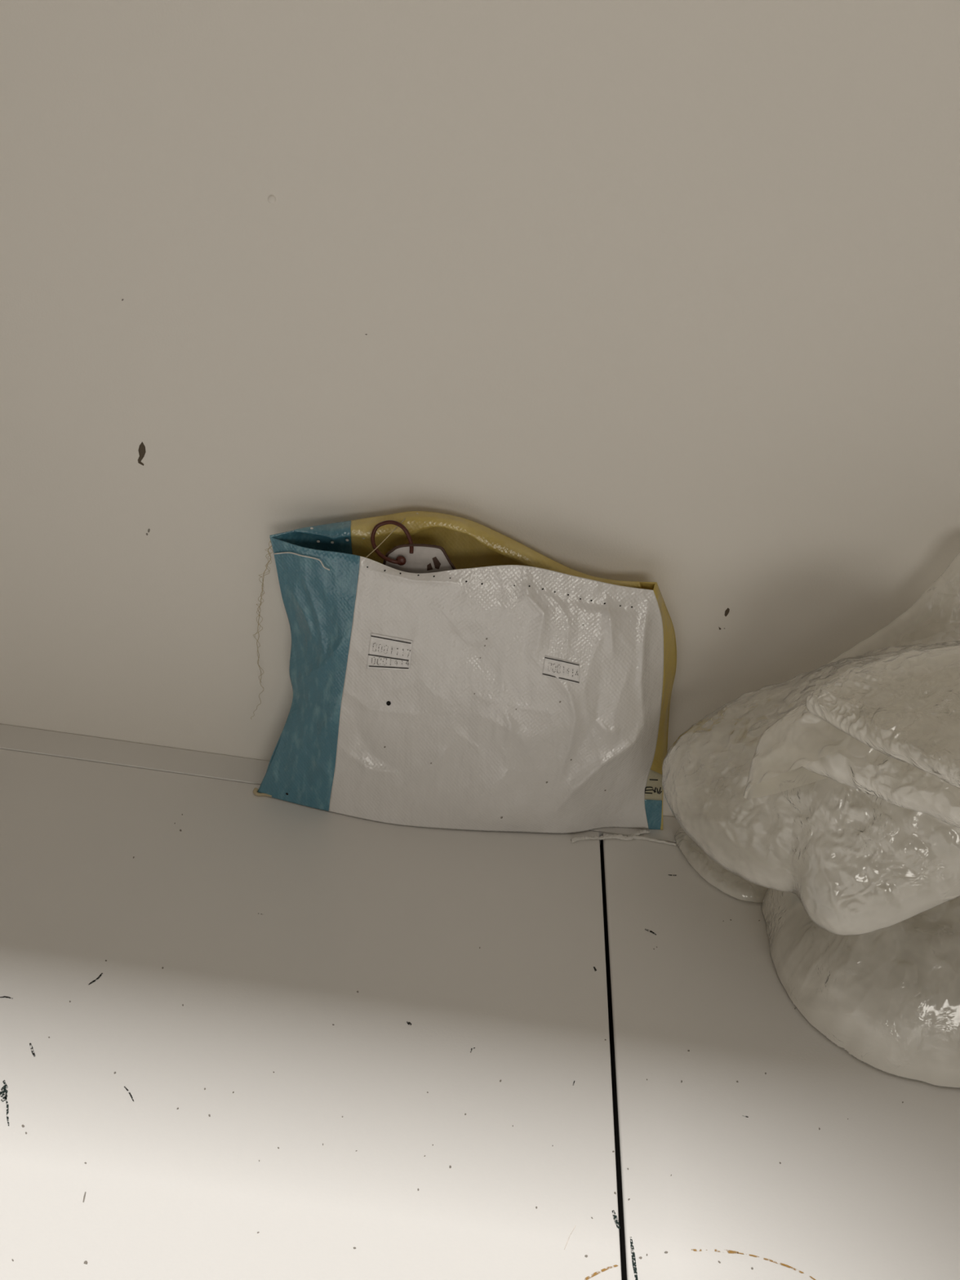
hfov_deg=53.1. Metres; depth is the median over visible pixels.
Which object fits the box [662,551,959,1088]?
plastic bag
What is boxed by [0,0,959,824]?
wall
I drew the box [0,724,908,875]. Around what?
trim
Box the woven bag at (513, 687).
[250,511,676,845]
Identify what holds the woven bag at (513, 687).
on the tabletop at (244, 1035)
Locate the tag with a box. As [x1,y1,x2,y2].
[370,520,456,573]
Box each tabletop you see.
[0,748,622,1279]
[600,832,959,1279]
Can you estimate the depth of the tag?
0.47 m
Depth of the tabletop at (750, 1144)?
0.39 m
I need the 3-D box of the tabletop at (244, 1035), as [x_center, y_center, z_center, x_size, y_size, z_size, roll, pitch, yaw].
[-0.598,0.237,0.172,1.273,0.025,0.877,8,28,1]
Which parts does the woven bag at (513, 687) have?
panel, panel, seam cord, seam cord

